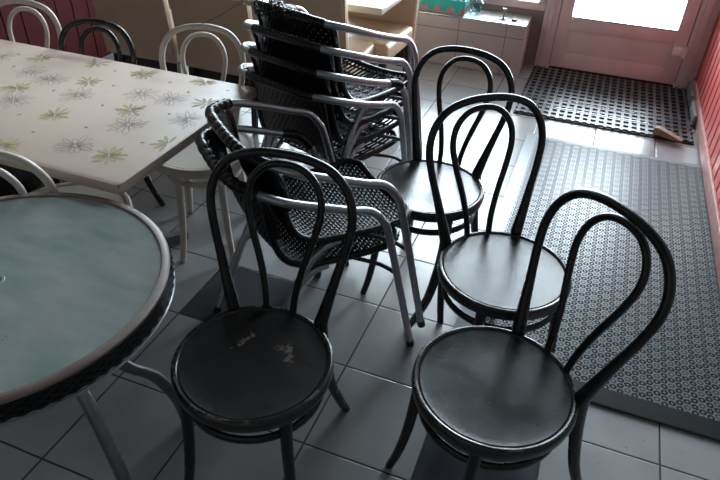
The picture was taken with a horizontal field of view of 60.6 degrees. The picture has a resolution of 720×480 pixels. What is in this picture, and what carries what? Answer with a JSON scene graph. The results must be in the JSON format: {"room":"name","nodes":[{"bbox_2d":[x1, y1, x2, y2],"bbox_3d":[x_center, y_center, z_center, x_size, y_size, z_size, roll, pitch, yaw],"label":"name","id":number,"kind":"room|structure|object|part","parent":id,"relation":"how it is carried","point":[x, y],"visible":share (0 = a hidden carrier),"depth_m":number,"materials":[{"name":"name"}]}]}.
{"room":"cafe","nodes":[
{"label":"cafe","id":0,"kind":"room"},
{"bbox_2d":[0,0,170,57],"bbox_3d":[-2.636,-0.734,2.641,0.080,1.150,6.662,14,37,16],"label":"wall","id":1,"kind":"structure","parent":0,"point":[27,28],"depth_m":4.07,"materials":[{"name":"red wood"}]},
{"bbox_2d":[0,53,719,479],"bbox_3d":[-0.728,0.263,2.435,4.260,0.100,6.860,14,37,16],"label":"floor","id":2,"kind":"structure","parent":0,"point":[374,362],"depth_m":2.05,"materials":[{"name":"grey tile"}]},
{"bbox_2d":[0,164,52,196],"bbox_3d":[-1.321,-0.039,2.341,0.386,0.464,0.386,14,37,16],"label":"chair","id":3,"kind":"object","parent":2,"relation":"on","point":[30,181],"visible":0.1,"depth_m":2.19,"materials":[{"name":"black wicker"}]},
{"bbox_2d":[0,0,61,47],"bbox_3d":[-1.474,-0.544,2.686,0.416,0.878,0.461,6,36,5],"label":"bentwood chair","id":4,"kind":"object","parent":2,"relation":"on","point":[44,8],"visible":0.17,"depth_m":2.63,"materials":[{"name":"white wood"}]},
{"bbox_2d":[0,150,132,377],"bbox_3d":[-0.976,-0.025,2.029,0.416,0.835,0.498,6,36,5],"label":"bentwood chair","id":5,"kind":"object","parent":2,"relation":"on","point":[66,187],"visible":0.2,"depth_m":1.67,"materials":[{"name":"white wood"}]},
{"bbox_3d":[-0.970,-0.077,2.042,0.416,0.040,0.416,6,36,5],"label":"seat","id":6,"kind":"part","parent":5,"relation":"part of","materials":[{"name":"white wood"}]},
{"bbox_2d":[0,192,194,479],"bbox_3d":[-0.829,0.375,1.583,0.767,0.708,0.767,-1,36,-5],"label":"round table","id":7,"kind":"object","parent":2,"relation":"on","point":[85,279],"visible":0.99,"depth_m":1.36,"materials":[{"name":"green glass"}]},
{"bbox_3d":[-0.817,0.094,1.382,0.724,0.007,0.724,14,37,16],"label":"glass","id":8,"kind":"part","parent":7,"relation":"part of","materials":[{"name":"teal glass"}]},
{"bbox_3d":[-0.619,0.493,1.442,0.359,0.691,0.027,28,43,31],"label":"leg","id":9,"kind":"part","parent":7,"relation":"part of","materials":[{"name":"metal"}]},
{"bbox_3d":[-0.621,0.358,1.639,0.315,0.685,0.098,-19,41,-27],"label":"leg","id":10,"kind":"part","parent":7,"relation":"part of","materials":[{"name":"metal"}]},
{"bbox_2d":[53,18,165,206],"bbox_3d":[-1.106,-0.412,2.533,0.416,0.867,0.455,8,36,7],"label":"bentwood chair","id":11,"kind":"object","parent":2,"relation":"on","point":[71,24],"visible":0.2,"depth_m":2.48,"materials":[{"name":"black wood"}]},
{"bbox_3d":[-1.257,-0.174,2.556,0.076,0.439,0.033,-28,45,-35],"label":"leg","id":12,"kind":"part","parent":11,"relation":"part of","materials":[{"name":"black wood"}]},
{"bbox_3d":[-0.960,-0.331,2.760,0.037,0.481,0.135,24,41,27],"label":"leg","id":13,"kind":"part","parent":11,"relation":"part of","materials":[{"name":"black wood"}]},
{"bbox_2d":[61,180,188,242],"bbox_3d":[-1.131,-0.204,2.337,1.298,0.733,0.756,14,37,16],"label":"cafe table","id":14,"kind":"object","parent":2,"relation":"on","point":[172,237],"visible":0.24,"depth_m":2.67,"materials":[{"name":"white floral-patterned laminate"},{"name":"aluminium"}]},
{"bbox_2d":[0,39,256,193],"bbox_3d":[-1.119,-0.491,2.130,1.310,0.032,0.768,14,37,16],"label":"tablecloth","id":15,"kind":"object","parent":14,"relation":"on","point":[89,121],"visible":0.98,"depth_m":2.02,"materials":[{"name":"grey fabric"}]},
{"bbox_2d":[93,0,180,72],"bbox_3d":[-1.199,-1.297,3.665,0.478,0.975,0.583,13,37,15],"label":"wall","id":16,"kind":"structure","parent":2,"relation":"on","point":[146,22],"depth_m":3.46,"materials":[{"name":"beige paint"}]},
{"bbox_3d":[-1.180,-1.285,3.745,0.470,0.110,0.460,13,37,15],"label":"seat","id":17,"kind":"part","parent":16,"relation":"part of","materials":[{"name":"beige wood"}]},
{"bbox_3d":[-1.081,-0.920,3.649,0.040,0.390,0.082,13,37,15],"label":"leg","id":18,"kind":"part","parent":16,"relation":"part of","materials":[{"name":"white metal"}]},
{"bbox_2d":[156,23,254,262],"bbox_3d":[-0.628,-0.362,2.478,0.416,0.882,0.460,1,36,-3],"label":"bentwood chair","id":19,"kind":"object","parent":2,"relation":"on","point":[188,164],"visible":0.48,"depth_m":2.42,"materials":[{"name":"white wood"}]},
{"bbox_3d":[-0.722,-0.098,2.482,0.032,0.439,0.071,19,39,21],"label":"leg","id":20,"kind":"part","parent":19,"relation":"part of","materials":[{"name":"white wood"}]},
{"bbox_3d":[-0.768,-0.294,2.720,0.037,0.481,0.136,-15,39,-23],"label":"leg","id":21,"kind":"part","parent":19,"relation":"part of","materials":[{"name":"white wood"}]},
{"bbox_3d":[-0.627,-0.358,2.455,0.416,0.040,0.416,1,36,-3],"label":"seat","id":22,"kind":"part","parent":19,"relation":"part of","materials":[{"name":"white wood"}]},
{"bbox_3d":[-0.540,-0.097,2.490,0.032,0.439,0.071,-18,41,-26],"label":"leg","id":23,"kind":"part","parent":19,"relation":"part of","materials":[{"name":"white wood"}]},
{"bbox_3d":[-0.513,-0.292,2.732,0.037,0.481,0.136,16,38,18],"label":"leg","id":24,"kind":"part","parent":19,"relation":"part of","materials":[{"name":"white wood"}]},
{"bbox_2d":[169,0,257,126],"bbox_3d":[-0.710,-1.173,3.521,0.478,0.975,0.583,15,37,16],"label":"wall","id":25,"kind":"structure","parent":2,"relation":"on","point":[203,56],"depth_m":3.30,"materials":[{"name":"beige paint"}]},
{"bbox_3d":[-0.970,-0.891,3.615,0.040,0.390,0.082,15,37,16],"label":"leg","id":26,"kind":"part","parent":25,"relation":"part of","materials":[{"name":"white metal"}]},
{"bbox_3d":[-0.786,-1.191,3.254,0.472,0.640,0.137,15,37,16],"label":"backrest","id":27,"kind":"part","parent":25,"relation":"part of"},
{"bbox_3d":[-0.599,-0.794,3.502,0.040,0.390,0.082,15,37,16],"label":"leg","id":28,"kind":"part","parent":25,"relation":"part of","materials":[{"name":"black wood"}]},
{"bbox_2d":[170,147,356,479],"bbox_3d":[-0.255,0.277,1.574,0.402,0.923,0.490,10,36,10],"label":"bentwood chair","id":29,"kind":"object","parent":2,"relation":"on","point":[265,367],"visible":1,"depth_m":1.52,"materials":[{"name":"black wood"}]},
{"bbox_3d":[-0.450,0.555,1.586,0.085,0.440,0.033,-24,43,-32],"label":"leg","id":30,"kind":"part","parent":29,"relation":"part of","materials":[{"name":"black wood"}]},
{"bbox_3d":[-0.365,0.335,1.866,0.037,0.482,0.155,-4,36,-9],"label":"leg","id":31,"kind":"part","parent":29,"relation":"part of","materials":[{"name":"black wood"}]},
{"bbox_3d":[-0.266,0.309,1.544,0.402,0.040,0.402,10,36,10],"label":"seat","id":32,"kind":"part","parent":29,"relation":"part of","materials":[{"name":"black wood"}]},
{"bbox_3d":[-0.171,0.604,1.535,0.033,0.440,0.085,-12,38,-20],"label":"leg","id":33,"kind":"part","parent":29,"relation":"part of","materials":[{"name":"black wood"}]},
{"bbox_3d":[-0.076,0.385,1.813,0.037,0.482,0.155,26,42,29],"label":"leg","id":34,"kind":"part","parent":29,"relation":"part of","materials":[{"name":"black wood"}]},
{"bbox_2d":[195,125,413,346],"bbox_3d":[-0.184,-0.001,2.085,0.612,0.784,0.569,-16,39,-23],"label":"rattan armchair","id":35,"kind":"object","parent":2,"relation":"on","point":[211,148],"visible":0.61,"depth_m":1.91,"materials":[{"name":"metal"}]},
{"bbox_3d":[-0.414,0.075,2.268,0.288,0.431,0.027,-12,38,-19],"label":"leg","id":36,"kind":"part","parent":35,"relation":"part of","materials":[{"name":"metal"}]},
{"bbox_3d":[-0.370,-0.136,1.860,0.121,0.262,0.369,-16,39,-23],"label":"backrest","id":37,"kind":"part","parent":35,"relation":"part of","materials":[{"name":"black wicker"}]},
{"bbox_3d":[-0.352,-0.355,2.062,0.389,0.150,0.070,-26,44,-33],"label":"armrest","id":38,"kind":"part","parent":35,"relation":"part of","materials":[{"name":"metal"}]},
{"bbox_3d":[-0.229,0.285,1.985,0.288,0.431,0.027,-19,41,-28],"label":"leg","id":39,"kind":"part","parent":35,"relation":"part of","materials":[{"name":"metal"}]},
{"bbox_3d":[-0.129,-0.129,2.399,0.199,0.627,0.026,-13,39,-21],"label":"leg","id":40,"kind":"part","parent":35,"relation":"part of","materials":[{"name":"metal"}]},
{"bbox_2d":[205,98,424,327],"bbox_3d":[-0.147,-0.075,2.052,0.612,0.784,0.565,-16,39,-23],"label":"rattan armchair","id":41,"kind":"object","parent":35,"relation":"on","point":[218,114],"visible":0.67,"depth_m":1.94,"materials":[{"name":"metal"}]},
{"bbox_3d":[-0.333,-0.210,1.829,0.121,0.262,0.369,-16,39,-23],"label":"backrest","id":42,"kind":"part","parent":41,"relation":"part of","materials":[{"name":"black wicker"}]},
{"bbox_3d":[-0.378,0.000,2.237,0.288,0.431,0.027,-12,38,-19],"label":"leg","id":43,"kind":"part","parent":41,"relation":"part of","materials":[{"name":"metal"}]},
{"bbox_3d":[-0.316,-0.429,2.030,0.389,0.150,0.070,-26,44,-33],"label":"armrest","id":44,"kind":"part","parent":41,"relation":"part of","materials":[{"name":"metal"}]},
{"bbox_3d":[-0.192,0.210,1.954,0.288,0.431,0.027,-19,41,-28],"label":"leg","id":45,"kind":"part","parent":41,"relation":"part of","materials":[{"name":"metal"}]},
{"bbox_3d":[-0.083,-0.164,1.675,0.389,0.150,0.071,-7,37,-13],"label":"armrest","id":46,"kind":"part","parent":41,"relation":"part of","materials":[{"name":"metal"}]},
{"bbox_3d":[-0.092,-0.203,2.367,0.199,0.627,0.026,-13,39,-21],"label":"leg","id":47,"kind":"part","parent":41,"relation":"part of","materials":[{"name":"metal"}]},
{"bbox_3d":[-0.109,-0.142,2.028,0.420,0.081,0.409,-16,39,-23],"label":"seat","id":48,"kind":"part","parent":41,"relation":"part of","materials":[{"name":"black wicker"}]},
{"bbox_3d":[0.156,0.077,1.990,0.199,0.627,0.026,-18,40,-26],"label":"leg","id":49,"kind":"part","parent":41,"relation":"part of","materials":[{"name":"metal"}]},
{"bbox_3d":[-0.119,-0.090,1.706,0.389,0.150,0.071,-7,37,-13],"label":"armrest","id":50,"kind":"part","parent":35,"relation":"part of","materials":[{"name":"metal"}]},
{"bbox_3d":[-0.145,-0.067,2.059,0.420,0.081,0.409,-16,39,-23],"label":"seat","id":51,"kind":"part","parent":35,"relation":"part of","materials":[{"name":"black wicker"}]},
{"bbox_3d":[0.119,0.152,2.022,0.199,0.627,0.026,-18,40,-26],"label":"leg","id":52,"kind":"part","parent":35,"relation":"part of","materials":[{"name":"metal"}]},
{"bbox_2d":[267,0,374,151],"bbox_3d":[-0.211,-1.047,3.374,0.478,0.975,0.583,14,37,16],"label":"upholstered chair","id":53,"kind":"object","parent":2,"relation":"on","point":[330,10],"visible":0.15,"depth_m":2.99,"materials":[{"name":"beige"}]},
{"bbox_3d":[-0.286,-1.064,3.106,0.472,0.640,0.137,14,37,16],"label":"backrest","id":54,"kind":"part","parent":53,"relation":"part of","materials":[{"name":"black wicker"}]},
{"bbox_3d":[-0.191,-1.034,3.454,0.470,0.110,0.460,14,37,16],"label":"seat","id":55,"kind":"part","parent":53,"relation":"part of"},
{"bbox_2d":[238,63,406,278],"bbox_3d":[-0.150,-0.371,2.584,0.565,0.806,0.627,27,42,30],"label":"rattan armchair","id":56,"kind":"object","parent":2,"relation":"on","point":[268,90],"visible":0.62,"depth_m":2.30,"materials":[{"name":"metal"}]},
{"bbox_3d":[-0.379,-0.687,2.486,0.072,0.154,0.406,18,38,20],"label":"armrest","id":57,"kind":"part","parent":56,"relation":"part of","materials":[{"name":"metal"}]},
{"bbox_3d":[-0.314,-0.559,2.185,0.382,0.040,0.063,27,42,30],"label":"rail","id":58,"kind":"part","parent":56,"relation":"part of","materials":[{"name":"wicker"}]},
{"bbox_3d":[-0.401,-0.236,2.702,0.027,0.431,0.288,31,45,34],"label":"leg","id":59,"kind":"part","parent":56,"relation":"part of","materials":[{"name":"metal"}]},
{"bbox_3d":[-0.283,-0.466,2.306,0.369,0.287,0.138,27,42,30],"label":"backrest","id":60,"kind":"part","parent":56,"relation":"part of","materials":[{"name":"black wicker"}]},
{"bbox_2d":[240,42,411,254],"bbox_3d":[-0.134,-0.443,2.551,0.568,0.806,0.627,27,42,30],"label":"rattan armchair","id":61,"kind":"object","parent":56,"relation":"on","point":[293,73],"visible":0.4,"depth_m":2.22,"materials":[{"name":"metal"}]},
{"bbox_3d":[-0.364,-0.759,2.453,0.072,0.154,0.406,18,38,20],"label":"armrest","id":62,"kind":"part","parent":61,"relation":"part of","materials":[{"name":"metal"}]},
{"bbox_3d":[-0.385,-0.308,2.670,0.027,0.431,0.288,31,45,34],"label":"leg","id":63,"kind":"part","parent":61,"relation":"part of","materials":[{"name":"metal"}]},
{"bbox_3d":[-0.299,-0.631,2.152,0.382,0.040,0.063,27,42,30],"label":"rail","id":64,"kind":"part","parent":61,"relation":"part of","materials":[{"name":"metal"}]},
{"bbox_3d":[-0.268,-0.538,2.273,0.369,0.287,0.138,27,42,30],"label":"backrest","id":65,"kind":"part","parent":61,"relation":"part of","materials":[{"name":"black wicker"}]},
{"bbox_2d":[243,20,412,166],"bbox_3d":[-0.119,-0.515,2.519,0.565,0.806,0.627,27,42,30],"label":"rattan armchair","id":66,"kind":"object","parent":61,"relation":"on","point":[268,40],"visible":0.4,"depth_m":2.17,"materials":[{"name":"metal"}]},
{"bbox_3d":[-0.348,-0.831,2.421,0.072,0.154,0.406,18,38,20],"label":"armrest","id":67,"kind":"part","parent":66,"relation":"part of","materials":[{"name":"metal"}]},
{"bbox_3d":[-0.370,-0.380,2.637,0.027,0.431,0.288,31,45,34],"label":"leg","id":68,"kind":"part","parent":66,"relation":"part of","materials":[{"name":"metal"}]},
{"bbox_3d":[-0.284,-0.703,2.120,0.382,0.040,0.063,27,42,30],"label":"rail","id":69,"kind":"part","parent":66,"relation":"part of","materials":[{"name":"wicker"}]},
{"bbox_3d":[-0.253,-0.610,2.240,0.369,0.287,0.138,27,42,30],"label":"backrest","id":70,"kind":"part","parent":66,"relation":"part of","materials":[{"name":"black wicker"}]},
{"bbox_2d":[198,0,422,172],"bbox_3d":[-0.150,-0.563,2.435,0.565,0.824,0.774,27,42,30],"label":"rattan armchair","id":71,"kind":"object","parent":66,"relation":"on","point":[291,19],"visible":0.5,"depth_m":2.17,"materials":[{"name":"wicker"}]},
{"bbox_3d":[-0.355,-0.452,2.604,0.027,0.431,0.288,31,45,34],"label":"leg","id":72,"kind":"part","parent":71,"relation":"part of","materials":[{"name":"metal"}]},
{"bbox_3d":[-0.333,-0.903,2.388,0.072,0.154,0.406,18,38,20],"label":"armrest","id":73,"kind":"part","parent":71,"relation":"part of","materials":[{"name":"wicker"}]},
{"bbox_3d":[-0.268,-0.775,2.087,0.382,0.040,0.063,27,42,30],"label":"rail","id":74,"kind":"part","parent":71,"relation":"part of","materials":[{"name":"wicker"}]},
{"bbox_3d":[-0.237,-0.682,2.208,0.369,0.287,0.138,27,42,30],"label":"backrest","id":75,"kind":"part","parent":71,"relation":"part of","materials":[{"name":"black wicker"}]},
{"bbox_3d":[-0.047,-0.296,2.405,0.027,0.431,0.288,23,40,26],"label":"leg","id":76,"kind":"part","parent":71,"relation":"part of","materials":[{"name":"metal"}]},
{"bbox_3d":[-0.072,-0.656,2.483,0.412,0.085,0.422,27,42,30],"label":"seat","id":77,"kind":"part","parent":71,"relation":"part of","materials":[{"name":"black wicker"}]},
{"bbox_3d":[0.054,-0.707,2.137,0.406,0.154,0.072,-23,43,-31],"label":"armrest","id":78,"kind":"part","parent":71,"relation":"part of","materials":[{"name":"metal"}]},
{"bbox_3d":[0.233,-0.512,2.535,0.026,0.647,0.199,24,41,28],"label":"leg","id":79,"kind":"part","parent":71,"relation":"part of","materials":[{"name":"metal"}]},
{"bbox_3d":[-0.062,-0.224,2.438,0.027,0.431,0.288,23,40,26],"label":"leg","id":80,"kind":"part","parent":66,"relation":"part of","materials":[{"name":"metal"}]},
{"bbox_3d":[-0.087,-0.584,2.515,0.412,0.085,0.422,27,42,30],"label":"seat","id":81,"kind":"part","parent":66,"relation":"part of","materials":[{"name":"black wicker"}]},
{"bbox_3d":[0.039,-0.634,2.169,0.406,0.154,0.072,-23,43,-31],"label":"armrest","id":82,"kind":"part","parent":66,"relation":"part of","materials":[{"name":"metal"}]},
{"bbox_3d":[0.218,-0.440,2.568,0.026,0.647,0.199,24,41,28],"label":"leg","id":83,"kind":"part","parent":66,"relation":"part of","materials":[{"name":"metal"}]},
{"bbox_3d":[-0.079,-0.152,2.471,0.049,0.432,0.288,27,42,30],"label":"leg","id":84,"kind":"part","parent":61,"relation":"part of","materials":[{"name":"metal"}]},
{"bbox_3d":[0.023,-0.562,2.202,0.406,0.154,0.072,-23,43,-31],"label":"armrest","id":85,"kind":"part","parent":61,"relation":"part of","materials":[{"name":"metal"}]},
{"bbox_3d":[-0.103,-0.512,2.548,0.412,0.085,0.422,27,42,30],"label":"seat","id":86,"kind":"part","parent":61,"relation":"part of","materials":[{"name":"black wicker"}]},
{"bbox_3d":[0.202,-0.368,2.600,0.026,0.647,0.199,24,41,28],"label":"leg","id":87,"kind":"part","parent":61,"relation":"part of","materials":[{"name":"metal"}]},
{"bbox_3d":[-0.118,-0.440,2.580,0.412,0.085,0.422,27,42,30],"label":"seat","id":88,"kind":"part","parent":56,"relation":"part of","materials":[{"name":"black wicker"}]},
{"bbox_3d":[0.008,-0.490,2.234,0.406,0.154,0.072,-23,43,-31],"label":"armrest","id":89,"kind":"part","parent":56,"relation":"part of","materials":[{"name":"metal"}]},
{"bbox_3d":[0.187,-0.296,2.633,0.026,0.647,0.199,24,41,28],"label":"leg","id":90,"kind":"part","parent":56,"relation":"part of","materials":[{"name":"metal"}]},
{"bbox_2d":[348,0,400,15],"bbox_3d":[-0.545,-1.219,3.786,1.620,0.747,0.620,14,37,16],"label":"dining table","id":91,"kind":"object","parent":2,"relation":"on","point":[374,7],"visible":0.09,"depth_m":3.16,"materials":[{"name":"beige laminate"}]},
{"bbox_2d":[348,0,419,122],"bbox_3d":[0.052,-1.297,3.740,0.478,0.975,0.583,15,38,17],"label":"shelf","id":92,"kind":"object","parent":2,"relation":"on","point":[401,19],"visible":0.31,"depth_m":3.77,"materials":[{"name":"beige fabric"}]},
{"bbox_3d":[0.026,-1.220,3.726,0.470,0.110,0.460,15,38,17],"label":"seat","id":93,"kind":"part","parent":92,"relation":"part of","materials":[{"name":"beige wood"}]},
{"bbox_3d":[0.126,-0.873,3.656,0.040,0.386,0.042,15,38,17],"label":"leg","id":94,"kind":"part","parent":92,"relation":"part of","materials":[{"name":"grey metal"}]},
{"bbox_3d":[0.144,-1.551,3.811,0.472,0.640,0.137,15,38,17],"label":"backrest","id":95,"kind":"part","parent":92,"relation":"part of","materials":[{"name":"beige wood"}]},
{"bbox_3d":[0.294,-1.101,3.983,0.040,0.390,0.082,15,38,17],"label":"leg","id":96,"kind":"part","parent":92,"relation":"part of","materials":[{"name":"grey metal"}]},
{"bbox_2d":[251,7,531,75],"bbox_3d":[-0.070,-1.741,4.879,2.735,0.358,0.290,14,37,16],"label":"tiled ledge","id":97,"kind":"object","parent":2,"relation":"on","point":[507,40],"visible":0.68,"depth_m":4.48,"materials":[{"name":"grey tile"}]},
{"bbox_2d":[419,0,468,15],"bbox_3d":[0.558,-1.753,4.541,0.460,0.100,0.170,12,37,14],"label":"cardboard tray","id":98,"kind":"object","parent":97,"relation":"on","point":[454,7],"visible":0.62,"depth_m":4.46,"materials":[{"name":"teal cardboard"}]},
{"bbox_3d":[-0.114,-1.806,4.670,2.735,0.012,0.008,14,37,16],"label":"edge trim","id":99,"kind":"part","parent":97,"relation":"part of","materials":[{"name":"tile"}]},
{"bbox_2d":[468,0,482,14],"bbox_3d":[0.838,-1.706,4.470,0.112,0.122,0.126,14,37,16],"label":"plastic bag","id":100,"kind":"object","parent":97,"relation":"on","point":[470,1],"visible":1,"depth_m":4.50,"materials":[{"name":"plastic"}]},
{"bbox_2d":[499,8,506,19],"bbox_3d":[1.028,-1.615,4.397,0.060,0.075,0.060,14,37,16],"label":"candle holder","id":101,"kind":"object","parent":97,"relation":"on","point":[504,9],"visible":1,"depth_m":4.40,"materials":[{"name":"silver glass"}]},
{"bbox_2d":[360,45,514,322],"bbox_3d":[0.276,-0.210,2.299,0.402,0.907,0.490,19,39,21],"label":"bentwood chair","id":102,"kind":"object","parent":2,"relation":"on","point":[410,178],"visible":0.73,"depth_m":2.27,"materials":[{"name":"black wood"}]},
{"bbox_3d":[0.050,0.032,2.346,0.085,0.440,0.033,-14,39,-21],"label":"leg","id":103,"kind":"part","parent":102,"relation":"part of","materials":[{"name":"black wood"}]},
{"bbox_3d":[0.221,-0.168,2.602,0.038,0.482,0.155,4,36,2],"label":"leg","id":104,"kind":"part","parent":102,"relation":"part of","materials":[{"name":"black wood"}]},
{"bbox_3d":[0.255,-0.187,2.268,0.402,0.040,0.402,19,39,21],"label":"seat","id":105,"kind":"part","parent":102,"relation":"part of","materials":[{"name":"black wood"}]},
{"bbox_3d":[0.304,0.118,2.241,0.033,0.440,0.085,-4,36,-8],"label":"leg","id":106,"kind":"part","parent":102,"relation":"part of","materials":[{"name":"black wood"}]},
{"bbox_3d":[0.479,-0.080,2.494,0.155,0.482,0.038,-23,43,-31],"label":"leg","id":107,"kind":"part","parent":102,"relation":"part of","materials":[{"name":"black wood"}]},
{"bbox_2d":[409,93,571,353],"bbox_3d":[0.425,0.067,1.907,0.402,0.923,0.490,-8,37,-14],"label":"bentwood chair","id":108,"kind":"object","parent":2,"relation":"on","point":[484,272],"visible":0.87,"depth_m":1.87,"materials":[{"name":"black wood"}]},
{"bbox_3d":[0.227,0.168,2.133,0.037,0.482,0.155,-25,44,-32],"label":"leg","id":109,"kind":"part","parent":108,"relation":"part of","materials":[{"name":"black wood"}]},
{"bbox_3d":[0.331,0.391,1.862,0.033,0.440,0.085,14,37,16],"label":"leg","id":110,"kind":"part","parent":108,"relation":"part of","materials":[{"name":"black wood"}]},
{"bbox_3d":[0.436,0.100,1.878,0.402,0.040,0.402,-8,37,-14],"label":"seat","id":111,"kind":"part","parent":108,"relation":"part of","materials":[{"name":"black wood"}]},
{"bbox_3d":[0.608,0.353,1.931,0.085,0.440,0.033,25,41,28],"label":"leg","id":112,"kind":"part","parent":108,"relation":"part of","materials":[{"name":"black wood"}]},
{"bbox_2d":[386,188,676,479],"bbox_3d":[0.367,0.346,1.521,0.490,0.916,0.402,-13,38,-21],"label":"bentwood chair","id":113,"kind":"object","parent":2,"relation":"on","point":[490,392],"visible":1,"depth_m":1.46,"materials":[{"name":"black wood"}]},
{"bbox_3d":[0.124,0.501,1.695,0.085,0.440,0.033,9,36,9],"label":"leg","id":114,"kind":"part","parent":113,"relation":"part of","materials":[{"name":"black wood"}]},
{"bbox_3d":[0.242,0.657,1.485,0.033,0.440,0.085,19,39,22],"label":"leg","id":115,"kind":"part","parent":113,"relation":"part of","materials":[{"name":"black wood"}]},
{"bbox_3d":[0.326,0.360,1.509,0.402,0.040,0.402,-13,38,-21],"label":"seat","id":116,"kind":"part","parent":113,"relation":"part of","materials":[{"name":"black wood"}]},
{"bbox_3d":[0.455,0.404,1.817,0.037,0.482,0.155,29,43,32],"label":"leg","id":117,"kind":"part","parent":113,"relation":"part of","materials":[{"name":"black wood"}]},
{"bbox_3d":[0.578,0.566,1.599,0.155,0.482,0.037,1,36,-1],"label":"leg","id":118,"kind":"part","parent":113,"relation":"part of","materials":[{"name":"black wood"}]},
{"bbox_2d":[453,133,719,441],"bbox_3d":[1.095,0.003,2.809,0.960,0.012,1.985,14,37,16],"label":"floor mat","id":119,"kind":"object","parent":2,"relation":"on","point":[673,381],"visible":0.69,"depth_m":2.59,"materials":[{"name":"grey plastic"}]},
{"bbox_2d":[513,65,693,144],"bbox_3d":[1.651,-0.945,4.158,1.072,0.020,0.930,14,37,16],"label":"doormat","id":120,"kind":"object","parent":2,"relation":"on","point":[633,107],"visible":0.98,"depth_m":4.10,"materials":[{"name":"black rubber"}]},
{"bbox_2d":[653,126,683,142],"bbox_3d":[1.844,-0.633,3.677,0.170,0.045,0.044,30,44,33],"label":"wedge","id":121,"kind":"object","parent":120,"relation":"on","point":[661,131],"visible":1,"depth_m":3.67,"materials":[{"name":"brown wood"}]},
{"bbox_2d":[468,2,544,64],"bbox_3d":[-0.007,-1.892,5.062,2.945,0.395,0.180,14,37,16],"label":"wall","id":122,"kind":"structure","parent":0,"point":[537,16],"depth_m":4.58,"materials":[{"name":"paint tile"}]},
{"bbox_2d":[469,0,546,10],"bbox_3d":[0.068,-2.859,4.302,2.845,2.065,0.090,14,37,16],"label":"window","id":123,"kind":"structure","parent":122,"relation":"in","point":[540,5],"depth_m":4.51,"materials":[{"name":"white glass"}]},
{"bbox_2d":[696,14,719,211],"bbox_3d":[1.981,-0.877,3.113,0.080,1.150,2.466,14,37,16],"label":"wall","id":124,"kind":"structure","parent":0,"point":[708,76],"depth_m":3.69,"materials":[{"name":"red wood"}]},
{"bbox_2d":[686,81,693,105],"bbox_3d":[2.266,-1.007,4.230,0.018,0.075,0.300,15,38,15],"label":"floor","id":125,"kind":"structure","parent":124,"relation":"attached to","point":[690,92],"depth_m":4.19,"materials":[{"name":"grey tile"}]},
{"bbox_2d":[689,100,696,126],"bbox_3d":[2.136,-0.815,3.955,0.018,0.075,0.270,13,37,17],"label":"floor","id":126,"kind":"structure","parent":124,"relation":"attached to","point":[692,109],"depth_m":3.91,"materials":[{"name":"grey tile"}]},
{"bbox_2d":[692,77,719,292],"bbox_3d":[1.914,-0.459,3.419,0.016,0.085,2.460,14,37,16],"label":"baseboard","id":127,"kind":"structure","parent":124,"relation":"attached to","point":[708,179],"depth_m":3.16,"materials":[{"name":"white wood"}]},
{"label":"outside","id":128,"kind":"structure","parent":0,"visible":0},
{"bbox_2d":[573,0,686,28],"bbox_3d":[1.411,-3.264,7.503,12.000,0.080,6.000,14,37,16],"label":"pavement","id":129,"kind":"structure","parent":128,"point":[661,13],"depth_m":6.14,"materials":[{"name":"white"}]},
{"bbox_3d":[0.595,-3.697,3.523,4.060,0.240,0.180,14,37,16],"label":"wall","id":130,"kind":"structure","parent":0,"visible":0},
{"bbox_2d":[549,0,701,86],"bbox_3d":[1.881,-2.099,3.900,0.889,2.206,0.108,14,37,16],"label":"door","id":131,"kind":"structure","parent":130,"relation":"in","point":[650,54],"depth_m":4.40,"materials":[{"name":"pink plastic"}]},
{"bbox_3d":[1.853,-1.388,4.444,0.703,0.190,0.050,14,37,16],"label":"panel","id":132,"kind":"part","parent":131,"relation":"part of","materials":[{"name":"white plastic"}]},
{"bbox_3d":[1.842,-1.372,4.421,0.703,0.185,0.010,14,37,16],"label":"panel moulding","id":133,"kind":"part","parent":131,"relation":"part of","materials":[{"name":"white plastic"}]},
{"bbox_3d":[1.887,-2.234,3.835,0.693,1.730,0.014,14,37,16],"label":"pane","id":134,"kind":"part","parent":131,"relation":"part of","materials":[{"name":"clear glass"}]},
{"bbox_2d":[534,0,719,88],"bbox_3d":[1.898,-2.210,3.861,1.110,2.480,0.108,14,37,16],"label":"trim","id":135,"kind":"structure","parent":130,"relation":"attached to","point":[709,10],"depth_m":4.31,"materials":[{"name":"pink wood"}]}
]}

